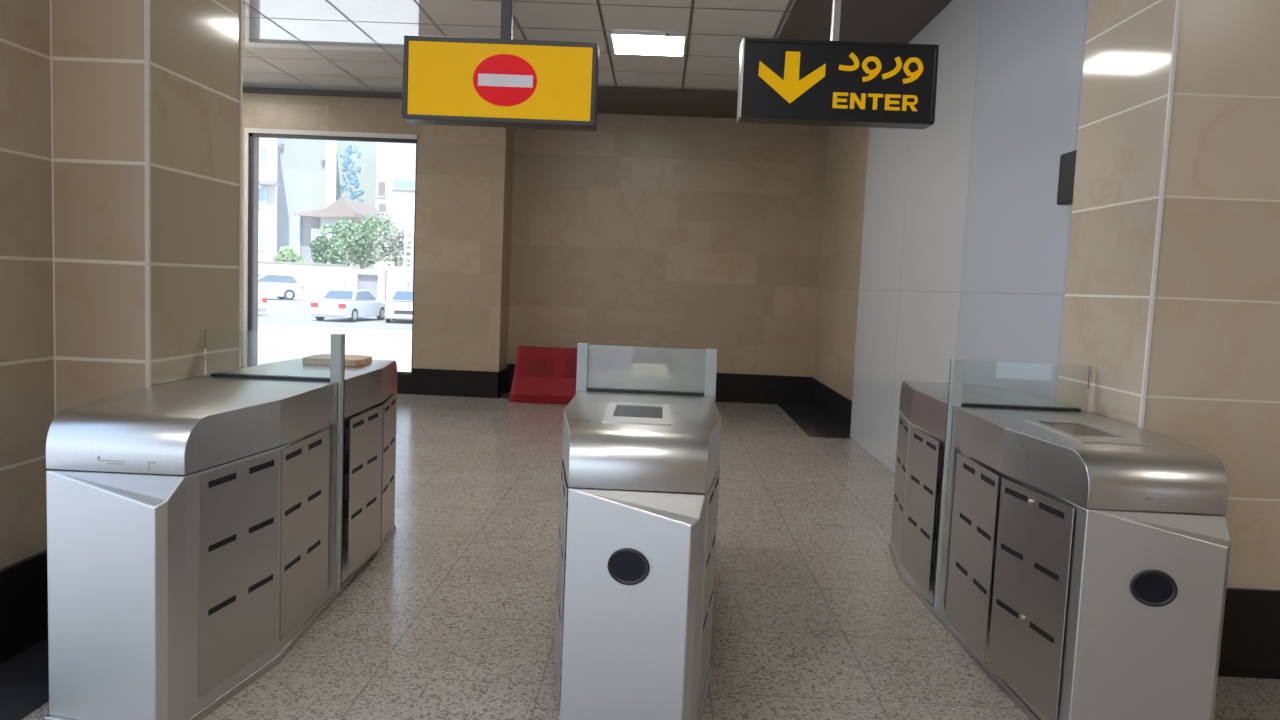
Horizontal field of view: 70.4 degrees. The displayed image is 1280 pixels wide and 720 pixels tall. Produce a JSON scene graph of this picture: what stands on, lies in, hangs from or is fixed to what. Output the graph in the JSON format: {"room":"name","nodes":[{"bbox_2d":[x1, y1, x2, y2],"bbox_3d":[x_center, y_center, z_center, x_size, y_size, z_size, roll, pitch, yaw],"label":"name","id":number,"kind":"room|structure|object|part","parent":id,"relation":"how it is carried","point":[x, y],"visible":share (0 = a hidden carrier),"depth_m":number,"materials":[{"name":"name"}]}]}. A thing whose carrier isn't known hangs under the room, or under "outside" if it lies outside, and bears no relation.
{"room":"railway station","nodes":[
{"label":"railway station","id":0,"kind":"room"},
{"bbox_2d":[0,0,54,568],"bbox_3d":[-2.407,-0.709,3.128,0.260,3.650,0.750,3,5,1],"label":"wall","id":1,"kind":"structure","parent":0,"point":[27,410],"depth_m":3.38,"materials":[{"name":"tile"}]},
{"bbox_2d":[0,549,47,663],"bbox_3d":[-2.162,0.950,3.260,0.369,0.345,0.749,3,5,1],"label":"baseboard","id":2,"kind":"structure","parent":1,"relation":"attached to","point":[23,583],"depth_m":3.41,"materials":[{"name":"black stone"}]},
{"bbox_2d":[50,0,239,415],"bbox_3d":[-2.204,-0.764,3.882,0.635,3.650,0.770,3,5,1],"label":"column","id":3,"kind":"structure","parent":0,"point":[97,46],"depth_m":3.56,"materials":[{"name":"tile"}]},
{"bbox_2d":[144,0,150,387],"bbox_3d":[-1.887,-0.889,3.478,0.016,3.303,0.014,3,5,1],"label":"trim","id":4,"kind":"structure","parent":3,"relation":"attached to","point":[147,69],"depth_m":3.49,"materials":[{"name":"silver metal"}]},
{"bbox_2d":[238,0,242,368],"bbox_3d":[-1.871,-0.952,4.245,0.012,3.303,0.014,3,5,1],"label":"trim","id":5,"kind":"structure","parent":3,"relation":"attached to","point":[241,1],"depth_m":4.25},
{"bbox_2d":[241,87,513,374],"bbox_3d":[-3.989,-1.479,11.524,4.700,3.650,0.880,3,5,1],"label":"wall","id":6,"kind":"structure","parent":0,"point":[464,180],"depth_m":11.09,"materials":[{"name":"tile"}]},
{"bbox_2d":[243,128,416,374],"bbox_3d":[-3.817,-1.321,11.168,2.110,2.930,0.068,3,5,1],"label":"door frame","id":7,"kind":"structure","parent":6,"relation":"attached to","point":[252,136],"depth_m":11.09,"materials":[{"name":"grey metal"}]},
{"bbox_3d":[-3.777,-1.285,11.178,2.001,2.800,0.008,3,5,1],"label":"pane","id":8,"kind":"part","parent":7,"relation":"part of","materials":[{"name":"clear glass"}]},
{"bbox_2d":[241,367,507,397],"bbox_3d":[-4.068,0.183,11.572,4.685,0.325,0.619,3,5,1],"label":"baseboard","id":9,"kind":"structure","parent":6,"relation":"attached to","point":[441,382],"depth_m":11.24,"materials":[{"name":"black stone"}]},
{"bbox_2d":[242,0,795,92],"bbox_3d":[-1.820,-2.637,3.835,9.200,0.120,16.000,3,5,1],"label":"ceiling","id":10,"kind":"structure","parent":0,"point":[340,45],"depth_m":8.04,"materials":[{"name":"tile"}]},
{"bbox_2d":[402,0,598,130],"bbox_3d":[-0.615,-1.817,4.148,0.886,1.461,0.140,3,5,1],"label":"no entry sign","id":11,"kind":"object","parent":10,"relation":"hanging from","point":[504,82],"visible":1,"depth_m":4.13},
{"bbox_3d":[-0.639,-1.270,4.131,0.886,0.372,0.014,3,5,1],"label":"frame","id":12,"kind":"part","parent":11,"relation":"part of","materials":[{"name":"grey metal"}]},
{"bbox_3d":[-0.639,-1.270,4.133,0.838,0.330,0.006,3,5,1],"label":"panel","id":13,"kind":"part","parent":11,"relation":"part of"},
{"bbox_3d":[-0.594,-1.986,4.134,0.050,1.063,0.040,3,5,1],"label":"hanging rod","id":14,"kind":"part","parent":11,"relation":"part of","materials":[{"name":"silver metal"}]},
{"bbox_2d":[610,32,686,56],"bbox_3d":[0.078,-2.850,8.203,0.670,0.021,0.690,3,5,1],"label":"recessed light","id":15,"kind":"object","parent":10,"relation":"in","point":[630,43],"visible":1,"depth_m":8.13,"materials":[{"name":"plastic"}]},
{"bbox_2d":[736,0,938,128],"bbox_3d":[0.920,-1.783,4.117,0.883,1.394,0.142,3,5,1],"label":"sign","id":16,"kind":"object","parent":10,"relation":"hanging from","point":[834,82],"visible":1,"depth_m":4.10,"materials":[{"name":"metal"}]},
{"bbox_3d":[0.910,-1.943,4.105,0.034,1.016,0.040,3,5,1],"label":"hanging rod","id":17,"kind":"part","parent":16,"relation":"part of","materials":[{"name":"metal"}]},
{"bbox_3d":[0.898,-1.260,4.101,0.843,0.320,0.006,3,5,1],"label":"panel","id":18,"kind":"part","parent":16,"relation":"part of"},
{"bbox_3d":[0.898,-1.259,4.099,0.881,0.352,0.014,3,5,1],"label":"frame","id":19,"kind":"part","parent":16,"relation":"part of","materials":[{"name":"black metal"}]},
{"bbox_2d":[0,392,1279,719],"bbox_3d":[-0.034,1.212,3.965,13.100,0.124,16.100,3,5,1],"label":"floor","id":20,"kind":"structure","parent":0,"point":[453,617],"depth_m":4.20,"materials":[{"name":"stone"}]},
{"bbox_2d":[45,329,396,719],"bbox_3d":[-1.627,0.475,4.024,0.616,1.208,2.564,2,5,1],"label":"turnstile","id":21,"kind":"object","parent":20,"relation":"on","point":[198,528],"visible":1,"depth_m":2.99,"materials":[{"name":"metal"}]},
{"bbox_3d":[-1.655,1.061,4.073,0.553,0.030,2.577,2,5,-2],"label":"plate","id":22,"kind":"part","parent":21,"relation":"part of","materials":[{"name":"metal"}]},
{"bbox_3d":[-1.387,0.719,3.153,0.004,0.737,0.461,3,5,9],"label":"door panel","id":23,"kind":"part","parent":21,"relation":"part of","materials":[{"name":"metal"}]},
{"bbox_3d":[-1.627,-0.023,3.975,0.557,0.200,0.012,2,5,1],"label":"glass panel","id":24,"kind":"part","parent":21,"relation":"part of","materials":[{"name":"clear glass"}]},
{"bbox_3d":[-1.345,0.679,3.654,0.004,0.737,0.493,2,5,1],"label":"door panel","id":25,"kind":"part","parent":21,"relation":"part of","materials":[{"name":"metal"}]},
{"bbox_2d":[302,354,371,366],"bbox_3d":[-1.576,0.000,4.750,0.305,0.036,0.299,2,5,-2],"label":"stone offcut","id":26,"kind":"object","parent":21,"relation":"on","point":[320,359],"visible":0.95,"depth_m":4.62,"materials":[{"name":"beige stone"}]},
{"bbox_3d":[-1.334,0.616,4.414,0.004,0.737,0.493,2,5,1],"label":"door panel","id":27,"kind":"part","parent":21,"relation":"part of","materials":[{"name":"metal"}]},
{"bbox_3d":[-1.361,0.573,4.916,0.004,0.737,0.461,2,5,-7],"label":"door panel","id":28,"kind":"part","parent":21,"relation":"part of","materials":[{"name":"metal"}]},
{"bbox_2d":[509,346,638,404],"bbox_3d":[-0.765,0.193,11.122,1.598,0.660,0.520,3,5,1],"label":"barrier","id":29,"kind":"object","parent":20,"relation":"on","point":[542,375],"visible":0.7,"depth_m":10.99,"materials":[{"name":"red plastic"}]},
{"bbox_3d":[-1.202,0.069,11.000,0.319,0.230,0.041,3,5,1],"label":"recessed panel","id":30,"kind":"part","parent":29,"relation":"part of","materials":[{"name":"red plastic"}]},
{"bbox_3d":[-0.763,0.088,10.992,0.319,0.230,0.041,3,5,1],"label":"recessed panel","id":31,"kind":"part","parent":29,"relation":"part of","materials":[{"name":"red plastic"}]},
{"bbox_3d":[-0.323,0.107,10.985,0.319,0.230,0.041,3,5,1],"label":"recessed panel","id":32,"kind":"part","parent":29,"relation":"part of","materials":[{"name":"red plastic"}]},
{"bbox_2d":[554,343,720,719],"bbox_3d":[0.009,0.540,4.077,0.619,1.208,2.564,3,5,1],"label":"turnstile","id":33,"kind":"object","parent":20,"relation":"on","point":[640,466],"visible":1,"depth_m":2.89,"materials":[{"name":"metal"}]},
{"bbox_3d":[-0.282,0.761,3.215,0.004,0.737,0.461,2,5,-7],"label":"door panel","id":34,"kind":"part","parent":33,"relation":"part of","materials":[{"name":"metal"}]},
{"bbox_3d":[-0.306,0.718,3.716,0.004,0.737,0.493,3,5,1],"label":"door panel","id":35,"kind":"part","parent":33,"relation":"part of","materials":[{"name":"metal"}]},
{"bbox_3d":[-0.017,1.126,4.126,0.553,0.030,2.577,2,5,-1],"label":"plate","id":36,"kind":"part","parent":33,"relation":"part of","materials":[{"name":"metal"}]},
{"bbox_3d":[0.054,0.053,4.869,0.190,0.040,0.340,3,5,1],"label":"reader plate","id":37,"kind":"part","parent":33,"relation":"part of","materials":[{"name":"white plastic"}]},
{"bbox_3d":[0.244,0.784,3.204,0.004,0.737,0.461,3,5,9],"label":"door panel","id":38,"kind":"part","parent":33,"relation":"part of","materials":[{"name":"metal"}]},
{"bbox_2d":[888,359,1230,719],"bbox_3d":[1.671,0.610,4.084,0.613,1.208,2.564,3,5,2],"label":"turnstile","id":39,"kind":"object","parent":20,"relation":"on","point":[1079,557],"visible":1,"depth_m":3.07,"materials":[{"name":"metal"}]},
{"bbox_3d":[1.429,0.685,4.985,0.004,0.737,0.461,3,5,10],"label":"door panel","id":40,"kind":"part","parent":39,"relation":"part of","materials":[{"name":"metal"}]},
{"bbox_3d":[1.379,0.725,4.485,0.004,0.737,0.493,3,5,2],"label":"door panel","id":41,"kind":"part","parent":39,"relation":"part of","materials":[{"name":"metal"}]},
{"bbox_3d":[1.648,1.196,4.133,0.553,0.030,2.577,2,5,-1],"label":"plate","id":42,"kind":"part","parent":39,"relation":"part of","materials":[{"name":"metal"}]},
{"bbox_3d":[1.357,0.787,3.725,0.004,0.737,0.493,3,5,2],"label":"door panel","id":43,"kind":"part","parent":39,"relation":"part of","materials":[{"name":"metal"}]},
{"bbox_3d":[1.711,0.113,4.034,0.557,0.200,0.012,3,5,2],"label":"glass panel","id":44,"kind":"part","parent":39,"relation":"part of","materials":[{"name":"clear glass"}]},
{"bbox_3d":[1.376,0.830,3.223,0.004,0.737,0.461,2,5,-7],"label":"door panel","id":45,"kind":"part","parent":39,"relation":"part of","materials":[{"name":"metal"}]},
{"bbox_2d":[507,113,828,377],"bbox_3d":[0.446,-1.313,11.785,4.235,3.650,0.200,3,5,1],"label":"wall","id":46,"kind":"structure","parent":0,"point":[644,232],"depth_m":11.67,"materials":[{"name":"stone"}]},
{"bbox_2d":[507,364,812,404],"bbox_3d":[0.247,0.321,11.814,3.970,0.375,0.019,3,5,1],"label":"baseboard","id":47,"kind":"structure","parent":46,"relation":"attached to","point":[730,387],"depth_m":11.78,"materials":[{"name":"black stone"}]},
{"bbox_2d":[597,86,737,118],"bbox_3d":[-0.177,-3.077,10.799,2.860,0.025,1.500,3,5,1],"label":"trim","id":48,"kind":"structure","parent":46,"relation":"attached to","point":[611,99],"depth_m":10.67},
{"bbox_2d":[814,126,868,399],"bbox_3d":[2.413,-1.117,10.430,0.240,3.650,2.450,3,5,1],"label":"stone wall","id":49,"kind":"structure","parent":0,"point":[847,149],"depth_m":10.34,"materials":[{"name":"beige stone"}]},
{"bbox_2d":[811,378,851,435],"bbox_3d":[2.212,0.514,10.560,0.023,0.365,2.427,3,5,1],"label":"baseboard","id":50,"kind":"structure","parent":49,"relation":"attached to","point":[837,408],"depth_m":10.36,"materials":[{"name":"black stone"}]},
{"bbox_2d":[777,0,951,43],"bbox_3d":[1.719,-2.650,6.649,1.110,0.024,9.760,3,5,1],"label":"ceiling","id":51,"kind":"structure","parent":49,"relation":"attached to","point":[881,21],"depth_m":7.13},
{"bbox_2d":[850,0,1088,472],"bbox_3d":[2.323,-0.809,6.713,0.265,3.650,5.009,3,5,1],"label":"wall panels","id":52,"kind":"object","parent":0,"point":[966,234],"visible":0.46,"depth_m":5.91,"materials":[{"name":"white"}]},
{"bbox_2d":[1057,150,1076,204],"bbox_3d":[2.115,-0.887,4.418,0.074,0.250,0.200,3,5,1],"label":"wall speaker","id":53,"kind":"object","parent":52,"relation":"attached to","point":[1067,160],"visible":0.56,"depth_m":4.42,"materials":[{"name":"plastic"}]},
{"bbox_2d":[1056,0,1279,589],"bbox_3d":[4.317,-0.489,3.893,4.555,3.650,0.780,3,5,1],"label":"column","id":54,"kind":"structure","parent":0,"point":[1213,384],"depth_m":3.60,"materials":[{"name":"tile"}]},
{"bbox_2d":[1138,0,1181,428],"bbox_3d":[2.037,-0.740,3.528,0.013,3.278,0.014,3,5,1],"label":"trim","id":55,"kind":"structure","parent":54,"relation":"attached to","point":[1178,2],"depth_m":3.54,"materials":[{"name":"silver metal"}]},
{"bbox_2d":[1218,588,1279,678],"bbox_3d":[4.242,1.181,3.631,4.550,0.362,0.019,3,5,1],"label":"baseboard","id":56,"kind":"structure","parent":54,"relation":"attached to","point":[1250,641],"depth_m":3.65,"materials":[{"name":"black stone"}]},
{"label":"outside","id":57,"kind":"structure","parent":0,"visible":0},
{"bbox_2d":[258,296,411,371],"bbox_3d":[-12.840,-7.404,106.019,110.000,0.450,188.050,3,5,1],"label":"ground","id":58,"kind":"structure","parent":57,"point":[381,344],"depth_m":28.37,"materials":[{"name":"concrete"}]},
{"bbox_2d":[258,138,280,260],"bbox_3d":[-34.585,-13.905,81.777,6.097,14.706,6.200,3,5,1],"label":"apartment building","id":59,"kind":"structure","parent":58,"relation":"on","point":[266,224],"depth_m":79.75,"materials":[{"name":"white concrete"}]},
{"bbox_3d":[-33.315,-10.621,79.934,0.369,1.626,0.060,3,5,1],"label":"pane","id":60,"kind":"part","parent":59,"relation":"part of","materials":[{"name":"blue glass"}]},
{"bbox_3d":[-33.188,-14.273,79.629,0.544,1.618,0.060,3,5,1],"label":"pane","id":61,"kind":"part","parent":59,"relation":"part of","materials":[{"name":"blue glass"}]},
{"bbox_3d":[-32.887,-17.853,79.326,0.541,1.517,0.060,3,5,1],"label":"pane","id":62,"kind":"part","parent":59,"relation":"part of","materials":[{"name":"blue glass"}]},
{"bbox_2d":[272,245,304,262],"bbox_3d":[-23.240,-6.842,60.210,1.932,1.512,1.939,3,5,1],"label":"bush","id":63,"kind":"object","parent":58,"relation":"on","point":[284,255],"visible":0.93,"depth_m":59.68,"materials":[{"name":"green plant"}]},
{"bbox_2d":[277,138,334,253],"bbox_3d":[-32.944,-15.524,89.537,8.511,16.775,8.400,3,5,1],"label":"building","id":64,"kind":"structure","parent":58,"relation":"on","point":[300,162],"depth_m":85.56,"materials":[{"name":"white paint"}]},
{"bbox_2d":[309,235,348,263],"bbox_3d":[-20.986,-6.317,61.224,2.771,4.177,2.480,3,5,1],"label":"bush","id":65,"kind":"object","parent":58,"relation":"on","point":[322,250],"visible":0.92,"depth_m":60.46,"materials":[{"name":"green plant"}]},
{"bbox_2d":[258,261,409,301],"bbox_3d":[-19.410,-4.966,57.357,13.619,2.255,0.400,3,5,1],"label":"wall","id":66,"kind":"structure","parent":58,"relation":"on","point":[316,279],"depth_m":57.19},
{"bbox_2d":[293,197,385,268],"bbox_3d":[-24.961,-9.013,72.243,7.068,7.364,7.600,3,5,1],"label":"house","id":67,"kind":"structure","parent":58,"relation":"on","point":[309,223],"depth_m":69.73,"materials":[{"name":"paint"}]},
{"bbox_2d":[336,141,376,269],"bbox_3d":[-31.442,-15.774,100.638,7.974,15.547,12.173,3,5,1],"label":"building","id":68,"kind":"structure","parent":58,"relation":"on","point":[356,161],"depth_m":94.33,"materials":[{"name":"white"}]},
{"bbox_2d":[317,213,398,268],"bbox_3d":[-20.242,-7.660,65.997,5.890,6.115,5.215,3,5,1],"label":"tree","id":69,"kind":"object","parent":58,"relation":"on","point":[353,240],"visible":0.74,"depth_m":64.85,"materials":[{"name":"green plant"}]},
{"bbox_2d":[345,268,386,301],"bbox_3d":[-17.237,-4.724,57.180,2.431,1.984,0.800,3,5,1],"label":"gateway","id":70,"kind":"object","parent":58,"relation":"on","point":[374,281],"visible":0.84,"depth_m":56.81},
{"bbox_2d":[373,226,413,266],"bbox_3d":[-16.526,-6.619,61.840,3.196,5.049,2.656,0,6,-31],"label":"tree","id":71,"kind":"object","parent":58,"relation":"on","point":[389,245],"visible":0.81,"depth_m":61.34,"materials":[{"name":"green plant"}]},
{"bbox_2d":[375,152,414,269],"bbox_3d":[-24.929,-14.213,95.568,8.394,13.833,12.260,3,5,1],"label":"building","id":72,"kind":"structure","parent":58,"relation":"on","point":[395,190],"depth_m":89.53,"materials":[{"name":"white concrete"}]},
{"bbox_3d":[-25.405,-16.841,89.289,0.672,1.356,0.060,3,5,1],"label":"pane","id":73,"kind":"part","parent":72,"relation":"part of","materials":[{"name":"grey glass"}]},
{"bbox_3d":[-25.374,-14.994,89.441,0.734,0.777,0.060,3,5,1],"label":"pane","id":74,"kind":"part","parent":72,"relation":"part of","materials":[{"name":"grey glass"}]},
{"bbox_3d":[-23.179,-17.259,89.157,2.214,0.733,0.060,3,5,1],"label":"pane","id":75,"kind":"part","parent":72,"relation":"part of","materials":[{"name":"blue glass"}]},
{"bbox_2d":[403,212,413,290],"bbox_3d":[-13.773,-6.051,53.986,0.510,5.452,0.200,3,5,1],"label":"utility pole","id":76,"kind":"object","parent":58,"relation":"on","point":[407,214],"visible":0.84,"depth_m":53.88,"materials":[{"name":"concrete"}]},
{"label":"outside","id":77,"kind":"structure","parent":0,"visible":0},
{"bbox_2d":[258,298,411,329],"bbox_3d":[-14.121,-2.382,45.265,110.000,0.450,18.000,3,5,1],"label":"road","id":78,"kind":"structure","parent":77,"point":[279,311],"depth_m":41.69,"materials":[{"name":"grey asphalt"}]},
{"bbox_2d":[258,296,267,310],"bbox_3d":[-19.872,-2.864,42.334,4.510,1.410,1.764,3,5,11],"label":"car","id":79,"kind":"object","parent":78,"relation":"on","point":[262,301],"visible":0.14,"depth_m":42.40,"materials":[{"name":"white metal"}]},
{"bbox_2d":[258,274,303,299],"bbox_3d":[-21.511,-4.198,51.797,4.110,1.450,1.764,-1,6,-37],"label":"car","id":80,"kind":"object","parent":78,"relation":"on","point":[288,287],"visible":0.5,"depth_m":51.59,"materials":[{"name":"white metal"}]},
{"bbox_2d":[310,289,386,321],"bbox_3d":[-13.248,-2.532,41.716,1.764,1.410,4.510,3,5,9],"label":"car","id":81,"kind":"object","parent":78,"relation":"on","point":[351,304],"visible":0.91,"depth_m":40.40,"materials":[{"name":"white metal"}]},
{"bbox_2d":[311,302,317,306],"bbox_3d":[-14.236,-2.418,39.676,0.340,0.200,0.080,3,5,9],"label":"tail light","id":82,"kind":"object","parent":81,"relation":"attached to","point":[313,304],"depth_m":39.64,"materials":[{"name":"red plastic"}]},
{"bbox_3d":[-13.601,-2.321,39.555,0.520,0.120,0.050,3,5,9],"label":"number plate","id":83,"kind":"part","parent":81,"relation":"part of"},
{"bbox_2d":[338,304,345,307],"bbox_3d":[-12.954,-2.347,39.473,0.340,0.200,0.080,3,5,9],"label":"tail light","id":84,"kind":"object","parent":81,"relation":"attached to","point":[339,305],"depth_m":39.43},
{"bbox_2d":[385,290,412,321],"bbox_3d":[-10.821,-2.513,42.479,1.764,1.450,4.110,2,5,-9],"label":"car","id":85,"kind":"object","parent":78,"relation":"on","point":[400,305],"visible":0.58,"depth_m":40.80,"materials":[{"name":"white metal"}]},
{"bbox_2d":[394,310,412,314],"bbox_3d":[-10.526,-2.123,40.539,0.900,0.180,0.070,2,5,-9],"label":"grille","id":86,"kind":"object","parent":85,"relation":"attached to","point":[396,312],"depth_m":40.49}
]}

